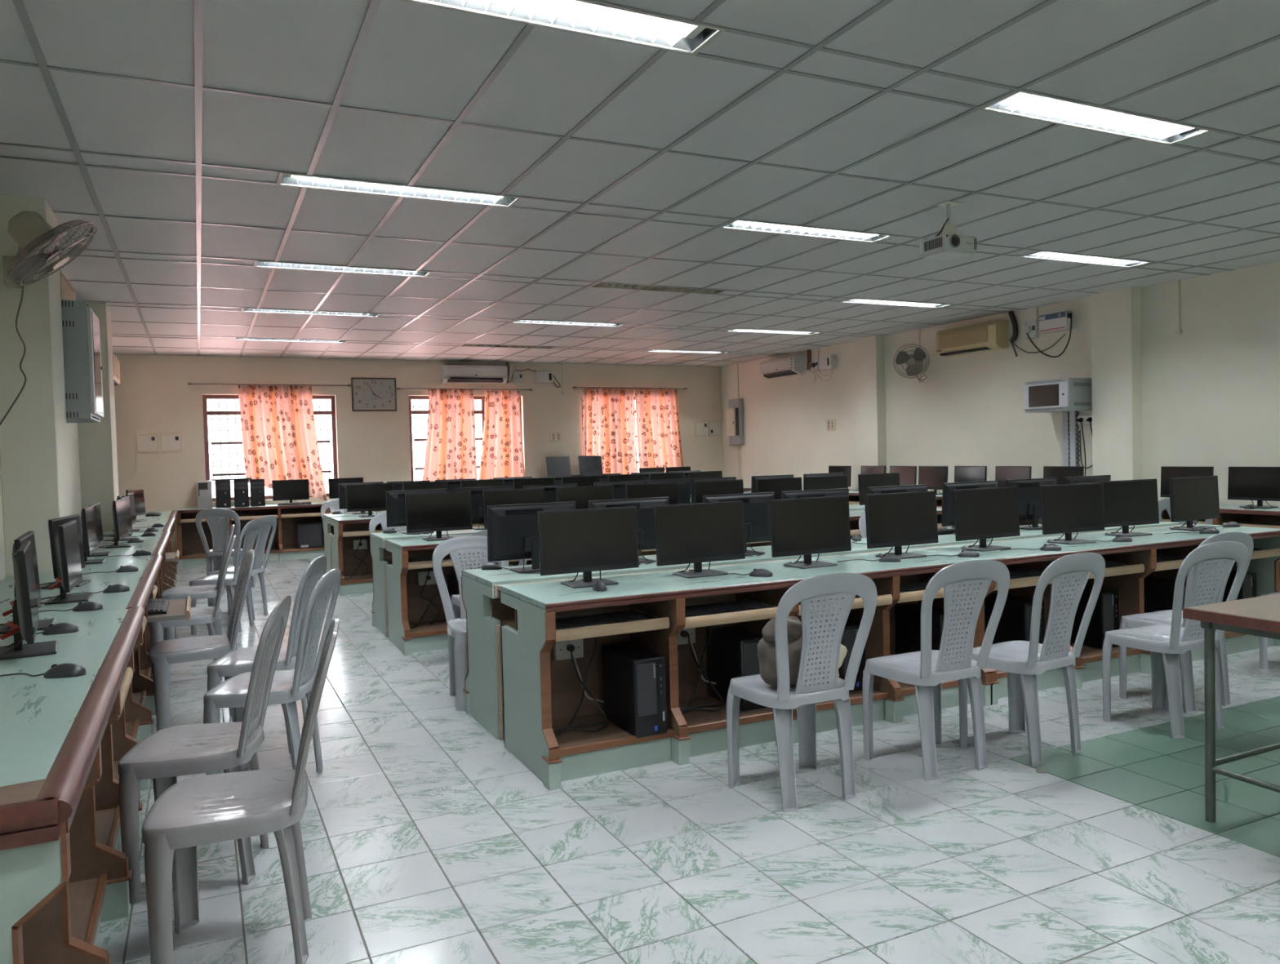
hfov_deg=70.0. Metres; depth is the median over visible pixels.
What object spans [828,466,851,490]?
monitor
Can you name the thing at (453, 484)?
monitor
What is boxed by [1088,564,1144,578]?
keyboard tray
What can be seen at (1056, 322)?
stabilizer
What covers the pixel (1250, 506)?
mouse
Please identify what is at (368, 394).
wall clock
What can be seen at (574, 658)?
cable
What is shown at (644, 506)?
monitor
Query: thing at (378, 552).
computer desk
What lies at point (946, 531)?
keyboard
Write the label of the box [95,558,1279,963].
floor
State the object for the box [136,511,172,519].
countertop
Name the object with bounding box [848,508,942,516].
countertop
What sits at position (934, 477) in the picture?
monitor
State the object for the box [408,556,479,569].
keyboard tray
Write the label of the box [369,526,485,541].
countertop
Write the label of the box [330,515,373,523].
countertop
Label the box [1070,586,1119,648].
computer tower
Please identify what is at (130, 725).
shelf
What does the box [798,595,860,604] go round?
keyboard
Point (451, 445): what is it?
curtain
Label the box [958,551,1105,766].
plastic chair
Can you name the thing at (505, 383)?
hose
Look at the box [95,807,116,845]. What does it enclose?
shelf
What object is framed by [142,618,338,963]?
plastic chair
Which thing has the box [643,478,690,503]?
monitor
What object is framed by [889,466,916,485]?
monitor
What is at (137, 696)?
shelf
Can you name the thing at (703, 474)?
monitor
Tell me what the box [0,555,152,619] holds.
countertop
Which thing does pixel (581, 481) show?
monitor
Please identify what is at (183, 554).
shelf
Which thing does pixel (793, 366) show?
air conditioner
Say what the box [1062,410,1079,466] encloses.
duct
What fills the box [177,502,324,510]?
countertop
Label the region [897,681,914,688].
shelf
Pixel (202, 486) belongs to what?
supply vent
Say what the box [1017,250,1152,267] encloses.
ceiling light
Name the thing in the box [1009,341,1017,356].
hose
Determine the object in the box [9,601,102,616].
mouse
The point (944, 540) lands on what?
computer desk
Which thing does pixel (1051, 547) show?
mouse
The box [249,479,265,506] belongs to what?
computer tower
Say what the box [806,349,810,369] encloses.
hose
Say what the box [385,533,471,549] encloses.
countertop
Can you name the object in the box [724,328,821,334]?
ceiling light
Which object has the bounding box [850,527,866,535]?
keyboard tray
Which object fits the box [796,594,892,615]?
keyboard tray
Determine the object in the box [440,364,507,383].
air conditioner
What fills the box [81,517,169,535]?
countertop
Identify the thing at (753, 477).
monitor
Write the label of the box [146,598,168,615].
keyboard
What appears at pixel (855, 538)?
mouse
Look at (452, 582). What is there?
computer tower
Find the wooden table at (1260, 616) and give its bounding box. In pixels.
[1182,593,1279,822]
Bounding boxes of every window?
[202,395,337,503]
[408,395,521,480]
[581,396,639,465]
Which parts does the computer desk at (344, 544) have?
panel, edge trim, panel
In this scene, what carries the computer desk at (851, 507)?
on the floor
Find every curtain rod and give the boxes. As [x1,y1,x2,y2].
[187,382,351,386]
[396,387,532,391]
[573,386,687,389]
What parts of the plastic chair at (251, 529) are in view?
leg, leg, seat, leg, frame, leg, panel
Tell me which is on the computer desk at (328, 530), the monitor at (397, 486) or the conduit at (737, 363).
the monitor at (397, 486)
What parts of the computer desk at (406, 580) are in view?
panel, edge trim, panel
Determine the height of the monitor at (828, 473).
0.354 m
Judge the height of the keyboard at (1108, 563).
0.031 m
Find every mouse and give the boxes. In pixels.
[0,622,78,636]
[0,663,86,678]
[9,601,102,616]
[66,584,129,595]
[82,564,137,574]
[94,550,151,558]
[102,537,143,544]
[126,532,155,537]
[128,528,158,533]
[133,523,164,528]
[332,511,349,514]
[382,528,402,533]
[481,562,509,569]
[592,581,607,591]
[728,568,772,577]
[836,554,900,562]
[851,534,866,544]
[927,550,979,557]
[1000,543,1061,551]
[1095,535,1132,542]
[1164,527,1219,533]
[1201,521,1240,527]
[1244,504,1260,509]
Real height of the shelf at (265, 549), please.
0.015 m
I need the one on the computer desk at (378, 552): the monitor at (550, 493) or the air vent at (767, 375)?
the monitor at (550, 493)
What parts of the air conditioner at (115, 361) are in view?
casing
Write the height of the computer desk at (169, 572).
0.776 m
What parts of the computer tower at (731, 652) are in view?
panel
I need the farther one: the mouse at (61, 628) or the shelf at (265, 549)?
the shelf at (265, 549)
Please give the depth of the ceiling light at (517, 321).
10.65 m
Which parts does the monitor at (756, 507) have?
plate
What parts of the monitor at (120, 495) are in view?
plate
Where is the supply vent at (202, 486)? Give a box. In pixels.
[198,482,208,489]
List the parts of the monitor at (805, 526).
plate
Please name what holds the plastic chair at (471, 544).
on the floor
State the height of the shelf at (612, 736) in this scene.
0.015 m
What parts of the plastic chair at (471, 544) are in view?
leg, seat, leg, panel, frame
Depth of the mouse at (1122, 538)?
5.48 m
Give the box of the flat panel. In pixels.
[210,478,252,480]
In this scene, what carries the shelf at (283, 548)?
attached to the computer desk at (190, 547)
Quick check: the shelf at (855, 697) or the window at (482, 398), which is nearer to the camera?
the shelf at (855, 697)
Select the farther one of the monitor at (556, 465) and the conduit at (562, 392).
the conduit at (562, 392)
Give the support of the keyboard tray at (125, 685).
on the computer desk at (64, 741)
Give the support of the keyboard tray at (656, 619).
on the computer desk at (543, 690)
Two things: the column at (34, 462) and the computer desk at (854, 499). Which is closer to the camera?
the column at (34, 462)
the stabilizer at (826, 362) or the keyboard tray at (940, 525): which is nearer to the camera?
the keyboard tray at (940, 525)
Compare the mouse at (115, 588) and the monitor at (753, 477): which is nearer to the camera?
the mouse at (115, 588)
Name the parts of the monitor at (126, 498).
plate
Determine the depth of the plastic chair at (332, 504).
11.11 m
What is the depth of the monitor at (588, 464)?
15.23 m
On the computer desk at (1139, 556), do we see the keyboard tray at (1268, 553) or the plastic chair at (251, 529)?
the keyboard tray at (1268, 553)
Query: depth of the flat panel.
12.73 m
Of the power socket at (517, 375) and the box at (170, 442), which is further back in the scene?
the power socket at (517, 375)
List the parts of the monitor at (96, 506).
plate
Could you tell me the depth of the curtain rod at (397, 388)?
14.46 m
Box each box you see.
[136,433,157,453]
[160,432,181,452]
[694,421,707,436]
[708,421,721,436]
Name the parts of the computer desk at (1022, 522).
panel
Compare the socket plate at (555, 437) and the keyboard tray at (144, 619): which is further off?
the socket plate at (555, 437)
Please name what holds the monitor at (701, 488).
on the computer desk at (855, 515)
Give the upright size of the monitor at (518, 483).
0.354 m
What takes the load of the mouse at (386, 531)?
on the computer desk at (378, 552)
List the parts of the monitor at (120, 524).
plate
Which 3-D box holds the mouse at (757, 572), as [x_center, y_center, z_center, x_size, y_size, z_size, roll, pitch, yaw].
[0.480,0.435,4.437,0.327,0.037,0.094,-1,2,19]
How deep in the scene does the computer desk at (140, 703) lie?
4.71 m
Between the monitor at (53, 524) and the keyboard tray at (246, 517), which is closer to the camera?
the monitor at (53, 524)
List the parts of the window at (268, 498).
sill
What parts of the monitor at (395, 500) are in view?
plate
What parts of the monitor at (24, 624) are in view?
plate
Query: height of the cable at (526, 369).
0.230 m
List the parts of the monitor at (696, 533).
plate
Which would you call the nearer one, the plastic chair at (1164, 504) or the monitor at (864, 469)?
the plastic chair at (1164, 504)
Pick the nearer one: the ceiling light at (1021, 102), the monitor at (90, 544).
the ceiling light at (1021, 102)
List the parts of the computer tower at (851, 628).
panel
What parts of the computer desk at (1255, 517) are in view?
edge trim, panel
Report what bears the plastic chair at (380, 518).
on the floor
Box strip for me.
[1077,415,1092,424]
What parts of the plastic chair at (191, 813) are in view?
leg, leg, seat, leg, leg, panel, frame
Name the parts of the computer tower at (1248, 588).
panel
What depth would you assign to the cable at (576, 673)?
4.26 m
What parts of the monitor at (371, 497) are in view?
plate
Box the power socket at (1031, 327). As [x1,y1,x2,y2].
[1023,320,1039,338]
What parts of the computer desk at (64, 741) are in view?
panel, edge trim, edge trim, edge trim, edge trim, edge trim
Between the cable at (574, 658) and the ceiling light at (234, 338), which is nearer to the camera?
the cable at (574, 658)
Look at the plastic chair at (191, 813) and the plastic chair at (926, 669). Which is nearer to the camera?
the plastic chair at (191, 813)
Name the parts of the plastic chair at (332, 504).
panel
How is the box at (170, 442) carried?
attached to the wall at (153, 394)
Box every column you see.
[0,194,71,577]
[77,302,119,531]
[853,335,886,490]
[1090,286,1142,480]
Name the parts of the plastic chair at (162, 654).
leg, seat, leg, leg, panel, frame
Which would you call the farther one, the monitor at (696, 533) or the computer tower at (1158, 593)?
the computer tower at (1158, 593)
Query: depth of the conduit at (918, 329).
11.96 m
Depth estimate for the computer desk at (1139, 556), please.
5.45 m
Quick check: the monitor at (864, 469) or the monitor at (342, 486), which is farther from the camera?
the monitor at (864, 469)
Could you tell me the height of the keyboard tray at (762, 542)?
0.050 m
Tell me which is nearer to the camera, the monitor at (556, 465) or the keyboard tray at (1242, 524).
the keyboard tray at (1242, 524)
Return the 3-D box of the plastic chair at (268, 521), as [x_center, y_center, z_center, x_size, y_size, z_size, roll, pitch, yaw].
[-3.528,0.756,8.119,0.515,0.909,0.455,-1,2,2]
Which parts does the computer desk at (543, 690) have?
panel, edge trim, edge trim, panel, edge trim, edge trim, edge trim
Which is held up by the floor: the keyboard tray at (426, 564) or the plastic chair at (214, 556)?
the plastic chair at (214, 556)
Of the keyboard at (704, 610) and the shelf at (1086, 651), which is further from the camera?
the shelf at (1086, 651)
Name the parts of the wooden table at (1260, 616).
leg, apron frame, rail, rail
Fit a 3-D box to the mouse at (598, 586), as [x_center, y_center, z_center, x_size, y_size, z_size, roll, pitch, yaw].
[-0.208,0.461,4.190,0.094,0.037,0.327,-2,2,-18]
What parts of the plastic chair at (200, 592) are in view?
leg, leg, seat, leg, panel, frame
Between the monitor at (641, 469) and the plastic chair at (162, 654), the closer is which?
the plastic chair at (162, 654)
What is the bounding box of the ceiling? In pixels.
[0,0,1279,366]
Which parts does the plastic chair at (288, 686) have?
leg, leg, seat, leg, leg, frame, panel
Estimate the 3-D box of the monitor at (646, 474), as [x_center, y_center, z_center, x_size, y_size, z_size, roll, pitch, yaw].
[0.127,0.049,11.994,0.490,0.354,0.237,-2,2,-27]
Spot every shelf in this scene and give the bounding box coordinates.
[68,877,99,941]
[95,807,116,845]
[113,760,119,780]
[125,720,134,735]
[132,692,142,702]
[139,669,147,675]
[182,553,206,556]
[264,548,278,551]
[282,546,324,550]
[344,574,373,580]
[408,619,447,632]
[551,711,668,748]
[679,695,773,725]
[816,689,880,703]
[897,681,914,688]
[1069,642,1134,657]
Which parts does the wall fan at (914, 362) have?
fan blade, fan blade, fan blade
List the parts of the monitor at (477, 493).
plate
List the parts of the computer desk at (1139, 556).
edge trim, panel, edge trim, edge trim, panel, edge trim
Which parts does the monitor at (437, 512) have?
plate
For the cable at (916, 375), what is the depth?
11.74 m
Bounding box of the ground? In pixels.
[211,470,639,497]
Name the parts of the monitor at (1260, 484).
plate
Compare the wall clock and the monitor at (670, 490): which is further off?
the wall clock
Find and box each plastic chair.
[118,595,291,904]
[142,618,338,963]
[147,535,235,683]
[148,549,254,731]
[160,524,234,639]
[189,519,263,635]
[195,508,254,587]
[203,568,341,775]
[207,515,276,620]
[207,555,326,753]
[320,499,359,519]
[368,512,406,533]
[432,535,508,711]
[450,529,527,618]
[726,573,877,812]
[858,512,866,537]
[862,560,1009,781]
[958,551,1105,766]
[1102,541,1248,738]
[1118,532,1253,712]
[1158,497,1212,524]
[1258,591,1279,670]
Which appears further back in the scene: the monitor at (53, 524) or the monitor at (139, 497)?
the monitor at (139, 497)
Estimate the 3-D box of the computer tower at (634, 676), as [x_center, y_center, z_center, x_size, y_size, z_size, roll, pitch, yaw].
[-0.027,0.939,4.161,0.152,0.341,0.364,-2,2,-26]
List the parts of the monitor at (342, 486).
plate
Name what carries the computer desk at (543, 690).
on the floor
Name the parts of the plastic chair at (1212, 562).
leg, leg, seat, leg, panel, frame, leg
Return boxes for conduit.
[561,363,565,394]
[737,363,738,397]
[737,444,742,479]
[918,328,920,348]
[1035,306,1037,319]
[1174,280,1182,334]
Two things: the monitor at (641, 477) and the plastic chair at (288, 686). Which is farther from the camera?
the monitor at (641, 477)
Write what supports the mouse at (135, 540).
on the computer desk at (159, 544)
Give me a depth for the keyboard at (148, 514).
10.97 m
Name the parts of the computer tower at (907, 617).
panel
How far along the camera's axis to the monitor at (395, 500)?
7.37 m
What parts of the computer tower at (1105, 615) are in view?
panel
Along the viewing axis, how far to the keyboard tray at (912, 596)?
4.60 m
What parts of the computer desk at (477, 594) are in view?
edge trim, panel, panel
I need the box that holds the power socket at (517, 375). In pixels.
[512,371,523,382]
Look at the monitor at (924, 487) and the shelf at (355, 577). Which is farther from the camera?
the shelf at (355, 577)
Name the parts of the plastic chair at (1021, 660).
leg, leg, seat, leg, panel, frame, leg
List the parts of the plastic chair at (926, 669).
leg, seat, leg, leg, panel, frame, leg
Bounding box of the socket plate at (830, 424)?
[826,418,835,431]
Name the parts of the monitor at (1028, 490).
plate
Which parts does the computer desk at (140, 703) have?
edge trim, edge trim, edge trim, edge trim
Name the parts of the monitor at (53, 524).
plate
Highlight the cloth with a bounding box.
[813,640,847,678]
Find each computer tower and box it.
[196,480,212,508]
[214,480,231,508]
[233,480,248,506]
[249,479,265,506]
[295,521,324,548]
[447,574,460,617]
[602,642,667,737]
[706,626,767,711]
[810,615,866,692]
[894,603,960,654]
[984,593,1044,644]
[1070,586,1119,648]
[1143,576,1186,613]
[1222,570,1256,602]
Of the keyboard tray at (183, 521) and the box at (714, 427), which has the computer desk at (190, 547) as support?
the keyboard tray at (183, 521)
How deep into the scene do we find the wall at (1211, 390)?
10.37 m
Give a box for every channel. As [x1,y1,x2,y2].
[329,518,332,569]
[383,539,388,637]
[493,524,1181,740]
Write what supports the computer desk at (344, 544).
on the floor
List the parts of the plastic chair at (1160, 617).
leg, seat, leg, frame, leg, panel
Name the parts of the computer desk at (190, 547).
edge trim, edge trim, panel, edge trim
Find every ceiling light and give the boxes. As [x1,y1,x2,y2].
[233,337,348,342]
[240,307,381,317]
[253,260,432,277]
[275,172,522,207]
[403,0,726,55]
[459,343,555,348]
[511,319,625,327]
[588,282,726,294]
[644,349,728,353]
[718,219,893,243]
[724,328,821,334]
[840,298,951,307]
[977,89,1214,145]
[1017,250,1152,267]
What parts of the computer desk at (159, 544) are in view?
edge trim, edge trim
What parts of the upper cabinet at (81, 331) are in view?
door, door glass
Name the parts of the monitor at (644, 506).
plate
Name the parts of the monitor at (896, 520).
plate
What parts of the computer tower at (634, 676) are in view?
panel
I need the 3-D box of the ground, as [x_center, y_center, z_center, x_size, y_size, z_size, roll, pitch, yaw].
[-18.158,0.841,49.331,130.000,0.100,75.400,-2,2,-26]
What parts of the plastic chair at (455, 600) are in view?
leg, seat, panel, frame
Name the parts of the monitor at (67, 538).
plate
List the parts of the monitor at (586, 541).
plate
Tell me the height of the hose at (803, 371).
0.193 m
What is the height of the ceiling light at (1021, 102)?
0.113 m
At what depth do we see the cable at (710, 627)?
4.52 m
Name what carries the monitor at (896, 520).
on the computer desk at (543, 690)
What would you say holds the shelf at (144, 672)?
attached to the computer desk at (140, 703)
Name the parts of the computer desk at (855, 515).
panel, panel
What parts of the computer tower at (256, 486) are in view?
drive door, drive door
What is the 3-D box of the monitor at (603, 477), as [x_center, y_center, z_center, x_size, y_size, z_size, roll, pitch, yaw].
[-0.451,0.073,11.671,0.490,0.354,0.237,-2,2,-26]
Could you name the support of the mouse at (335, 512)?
on the computer desk at (328, 530)
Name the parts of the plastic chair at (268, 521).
leg, seat, leg, panel, leg, frame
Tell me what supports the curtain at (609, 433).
hanging from the curtain rod at (574, 387)
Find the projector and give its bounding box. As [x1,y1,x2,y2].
[919,200,977,260]
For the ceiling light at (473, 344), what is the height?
0.113 m
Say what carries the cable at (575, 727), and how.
on the computer desk at (543, 690)
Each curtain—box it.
[238,384,327,501]
[422,388,477,481]
[478,390,524,479]
[582,387,638,474]
[635,387,684,472]
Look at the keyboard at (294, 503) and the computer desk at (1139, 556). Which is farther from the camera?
the keyboard at (294, 503)
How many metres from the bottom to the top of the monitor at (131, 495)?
0.354 m
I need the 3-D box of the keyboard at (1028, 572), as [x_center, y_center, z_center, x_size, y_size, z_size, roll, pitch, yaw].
[2.059,0.521,5.077,0.442,0.031,0.150,-2,2,-26]
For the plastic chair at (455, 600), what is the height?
0.909 m
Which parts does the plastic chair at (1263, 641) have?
leg, seat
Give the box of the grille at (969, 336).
[938,325,987,349]
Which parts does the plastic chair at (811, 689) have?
leg, leg, seat, leg, frame, panel, leg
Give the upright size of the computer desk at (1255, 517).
0.770 m
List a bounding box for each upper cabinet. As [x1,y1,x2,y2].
[61,299,103,422]
[1023,377,1092,413]
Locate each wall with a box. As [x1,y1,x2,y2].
[0,422,82,581]
[114,353,723,551]
[720,261,1279,506]
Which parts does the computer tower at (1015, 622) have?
panel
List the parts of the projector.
ceiling plate, len glass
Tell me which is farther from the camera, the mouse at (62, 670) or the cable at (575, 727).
the cable at (575, 727)
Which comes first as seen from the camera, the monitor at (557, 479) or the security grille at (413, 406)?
the monitor at (557, 479)
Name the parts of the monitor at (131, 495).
plate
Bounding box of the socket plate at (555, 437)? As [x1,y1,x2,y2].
[549,431,562,442]
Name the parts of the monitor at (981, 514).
plate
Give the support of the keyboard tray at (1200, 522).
on the computer desk at (1255, 517)
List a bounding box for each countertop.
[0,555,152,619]
[0,608,128,786]
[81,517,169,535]
[87,531,163,559]
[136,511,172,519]
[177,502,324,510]
[322,511,386,519]
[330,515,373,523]
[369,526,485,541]
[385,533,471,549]
[462,542,890,587]
[500,549,987,609]
[848,489,942,496]
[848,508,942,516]
[907,524,1279,559]
[1219,503,1279,511]
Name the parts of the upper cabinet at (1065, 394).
door glass, door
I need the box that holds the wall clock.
[351,377,396,411]
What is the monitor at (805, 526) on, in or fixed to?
on the computer desk at (543, 690)
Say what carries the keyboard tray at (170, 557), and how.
on the computer desk at (159, 544)
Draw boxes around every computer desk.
[0,554,191,741]
[0,606,149,963]
[81,516,177,591]
[87,530,179,599]
[136,510,179,572]
[177,502,373,568]
[322,511,386,573]
[330,515,484,595]
[369,526,485,636]
[385,533,656,655]
[461,542,890,739]
[500,549,993,791]
[743,485,803,492]
[746,508,955,547]
[848,489,942,508]
[848,504,865,510]
[850,521,1178,550]
[907,524,1279,704]
[954,519,1041,528]
[1161,503,1279,528]
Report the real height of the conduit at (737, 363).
0.604 m
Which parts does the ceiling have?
panel, panel, infill panel, panel, panel, infill panel, panel, panel, panel, infill panel, panel, panel, panel, infill panel, panel, panel, infill panel, panel, panel, infill panel, panel, panel, infill panel, panel, panel, infill panel, panel, panel, infill panel, panel, infill panel, panel, panel, panel, infill panel, panel, panel, infill panel, panel, panel, panel, panel, panel, panel, panel, panel, panel, panel, panel, panel, panel, panel, panel, panel, panel, panel, panel, infill panel, panel, panel, panel, panel, panel, panel, infill panel, panel, infill panel, panel, panel, panel, panel, panel, panel, panel, panel, infill panel, infill panel, panel, infill panel, panel, panel, panel, panel, panel, panel, panel, panel, infill panel, panel, panel, infill panel, panel, panel, panel, panel, panel, panel, panel, panel, infill panel, panel, panel, panel, panel, infill panel, infill panel, panel, panel, panel, panel, panel, infill panel, panel, panel, panel, panel, panel, panel, panel, infill panel, infill panel, infill panel, panel, panel, panel, panel, panel, panel, panel, panel, panel, infill panel, panel, panel, panel, panel, panel, panel, panel, panel, infill panel, panel, panel, infill panel, panel, panel, panel, panel, panel, infill panel, panel, panel, infill panel, panel, panel, infill panel, panel, panel, panel, infill panel, panel, panel, infill panel, panel, infill panel, panel, panel, panel, panel, panel, panel, panel, panel, panel, infill panel, panel, panel, panel, panel, panel, infill panel, infill panel, infill panel, panel, panel, panel, infill panel, panel, panel, panel, panel, infill panel, panel, panel, infill panel, panel, panel, panel, panel, panel, panel, infill panel, panel, infill panel, panel, panel, infill panel, infill panel, panel, panel, panel, infill panel, panel, panel, panel, panel, panel, panel, panel, panel, panel, panel, panel, panel, infill panel, panel, panel, panel, infill panel, infill panel, panel, panel, panel, panel, panel, infill panel, panel, panel, infill panel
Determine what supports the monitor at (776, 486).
on the computer desk at (855, 515)
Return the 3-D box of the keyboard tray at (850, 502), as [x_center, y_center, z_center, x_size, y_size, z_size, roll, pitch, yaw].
[3.123,0.287,12.370,0.363,0.050,0.600,-2,2,-26]
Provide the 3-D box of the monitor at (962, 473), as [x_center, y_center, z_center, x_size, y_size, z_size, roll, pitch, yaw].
[3.947,-0.013,10.841,0.237,0.354,0.490,-2,2,-26]
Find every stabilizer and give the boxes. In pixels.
[534,371,553,382]
[818,354,836,370]
[1038,310,1072,333]
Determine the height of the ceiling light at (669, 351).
0.113 m
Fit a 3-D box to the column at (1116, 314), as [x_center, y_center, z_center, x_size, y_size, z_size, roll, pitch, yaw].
[4.885,-0.521,9.373,0.150,2.954,0.460,-2,2,-26]
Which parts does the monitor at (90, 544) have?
plate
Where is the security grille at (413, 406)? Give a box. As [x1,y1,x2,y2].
[411,399,482,480]
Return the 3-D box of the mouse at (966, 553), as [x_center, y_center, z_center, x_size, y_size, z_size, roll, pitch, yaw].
[1.674,0.388,4.982,0.327,0.037,0.094,-1,2,14]
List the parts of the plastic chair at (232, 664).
leg, seat, leg, leg, frame, panel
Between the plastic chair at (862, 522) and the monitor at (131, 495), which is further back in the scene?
the monitor at (131, 495)
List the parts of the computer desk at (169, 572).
edge trim, edge trim, edge trim, edge trim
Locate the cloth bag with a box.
[757,615,820,687]
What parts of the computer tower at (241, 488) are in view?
drive door, drive door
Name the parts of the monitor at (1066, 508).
plate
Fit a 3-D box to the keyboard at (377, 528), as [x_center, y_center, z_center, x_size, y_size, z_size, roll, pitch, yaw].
[-2.856,0.505,9.591,0.442,0.031,0.150,-2,2,-26]
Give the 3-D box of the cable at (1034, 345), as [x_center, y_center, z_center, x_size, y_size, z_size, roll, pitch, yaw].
[4.528,-1.586,10.098,0.068,0.429,0.583,-2,2,-28]
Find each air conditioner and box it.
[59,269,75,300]
[112,353,119,386]
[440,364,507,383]
[760,355,805,379]
[935,320,1008,356]
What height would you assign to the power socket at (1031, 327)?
0.190 m
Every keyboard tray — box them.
[116,666,133,719]
[142,616,146,634]
[146,595,191,622]
[152,585,157,599]
[164,550,179,562]
[180,517,224,523]
[231,515,277,520]
[281,512,325,518]
[342,529,382,537]
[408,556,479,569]
[472,523,484,527]
[494,558,531,563]
[555,609,669,641]
[641,548,656,551]
[683,598,777,628]
[746,541,771,543]
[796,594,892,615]
[848,501,859,504]
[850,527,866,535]
[897,578,977,603]
[937,523,945,528]
[993,568,1052,591]
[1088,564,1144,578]
[1154,554,1183,571]
[1162,519,1205,524]
[1222,522,1279,528]
[1251,548,1279,559]
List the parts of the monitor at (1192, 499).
plate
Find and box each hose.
[505,382,524,386]
[506,361,509,382]
[801,370,816,382]
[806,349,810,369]
[1008,311,1017,342]
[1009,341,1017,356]
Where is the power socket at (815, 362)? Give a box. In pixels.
[810,358,820,371]
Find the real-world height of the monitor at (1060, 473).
0.354 m
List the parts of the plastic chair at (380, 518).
frame, panel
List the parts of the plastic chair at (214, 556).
leg, panel, leg, frame, seat, leg, leg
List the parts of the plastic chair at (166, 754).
leg, leg, seat, leg, leg, frame, panel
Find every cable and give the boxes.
[0,280,26,425]
[344,535,369,578]
[354,535,368,577]
[409,590,439,628]
[420,568,439,624]
[506,368,551,382]
[552,721,608,737]
[555,636,596,733]
[570,648,608,720]
[572,653,604,702]
[680,702,725,714]
[681,626,711,711]
[688,633,723,702]
[689,639,715,684]
[915,375,927,382]
[1012,333,1066,353]
[1026,315,1071,357]
[1079,421,1092,468]
[1080,422,1085,475]
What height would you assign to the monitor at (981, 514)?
0.354 m
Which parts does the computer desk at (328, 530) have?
panel, panel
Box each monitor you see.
[0,530,55,634]
[0,540,57,660]
[40,514,90,589]
[40,520,93,604]
[80,505,106,564]
[87,502,111,557]
[98,498,134,548]
[102,494,133,537]
[103,496,137,541]
[112,492,142,531]
[125,488,146,521]
[271,479,309,502]
[328,477,363,498]
[338,481,383,514]
[346,482,393,517]
[386,480,430,490]
[386,488,446,534]
[402,480,448,492]
[404,490,472,541]
[435,478,475,491]
[455,485,512,529]
[461,479,503,488]
[483,488,544,528]
[486,501,575,573]
[493,476,532,488]
[513,476,554,488]
[523,483,577,502]
[537,506,639,588]
[546,475,583,484]
[555,484,613,509]
[561,475,599,486]
[585,473,620,482]
[588,497,669,564]
[594,480,643,499]
[608,473,644,481]
[625,482,679,504]
[631,471,664,480]
[639,466,664,472]
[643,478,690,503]
[648,471,684,479]
[653,500,745,577]
[666,466,690,472]
[668,470,700,479]
[688,471,722,485]
[690,476,736,503]
[693,479,743,503]
[702,492,774,556]
[751,474,793,493]
[755,476,802,499]
[768,495,851,568]
[781,488,848,498]
[803,472,843,490]
[803,475,848,490]
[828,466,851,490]
[857,472,899,511]
[861,466,885,474]
[864,490,938,559]
[866,484,928,494]
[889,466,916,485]
[918,466,947,494]
[942,480,997,533]
[952,486,1020,551]
[954,466,986,482]
[995,466,1031,487]
[1004,477,1056,529]
[1040,482,1104,544]
[1043,466,1084,484]
[1063,475,1111,484]
[1100,478,1159,537]
[1160,466,1213,497]
[1168,475,1220,531]
[1227,466,1279,508]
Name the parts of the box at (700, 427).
door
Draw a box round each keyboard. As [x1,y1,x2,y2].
[145,512,161,516]
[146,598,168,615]
[277,502,311,506]
[344,527,382,532]
[408,554,460,562]
[555,610,647,629]
[684,600,768,617]
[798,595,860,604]
[899,580,964,592]
[937,528,955,535]
[1008,568,1042,579]
[1104,560,1125,568]
[1156,552,1187,562]
[1253,547,1261,551]
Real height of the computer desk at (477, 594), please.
0.770 m
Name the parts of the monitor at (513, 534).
plate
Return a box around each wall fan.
[2,210,97,288]
[893,343,929,377]
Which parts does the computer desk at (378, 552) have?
edge trim, panel, panel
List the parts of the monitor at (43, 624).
plate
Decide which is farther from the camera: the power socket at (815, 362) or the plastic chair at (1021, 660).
the power socket at (815, 362)
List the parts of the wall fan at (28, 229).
bracket arm, fan blade, fan blade, fan blade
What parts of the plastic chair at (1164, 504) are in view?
panel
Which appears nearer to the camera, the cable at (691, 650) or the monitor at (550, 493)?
the cable at (691, 650)
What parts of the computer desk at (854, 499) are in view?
panel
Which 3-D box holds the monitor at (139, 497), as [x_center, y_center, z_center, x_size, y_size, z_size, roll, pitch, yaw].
[-5.579,0.256,10.038,0.237,0.354,0.490,-2,2,-11]
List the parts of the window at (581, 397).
frame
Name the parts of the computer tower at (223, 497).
drive door, drive door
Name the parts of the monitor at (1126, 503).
plate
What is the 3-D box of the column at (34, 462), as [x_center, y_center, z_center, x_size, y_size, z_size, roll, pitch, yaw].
[-3.565,-0.180,5.395,0.270,2.954,0.500,-2,2,-26]
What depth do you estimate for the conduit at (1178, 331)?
8.79 m
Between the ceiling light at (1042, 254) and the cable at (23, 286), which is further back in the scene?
the ceiling light at (1042, 254)
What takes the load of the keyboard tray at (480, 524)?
on the computer desk at (344, 544)
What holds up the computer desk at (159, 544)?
on the floor
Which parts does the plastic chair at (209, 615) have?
leg, leg, seat, leg, leg, panel, frame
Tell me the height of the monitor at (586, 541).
0.354 m

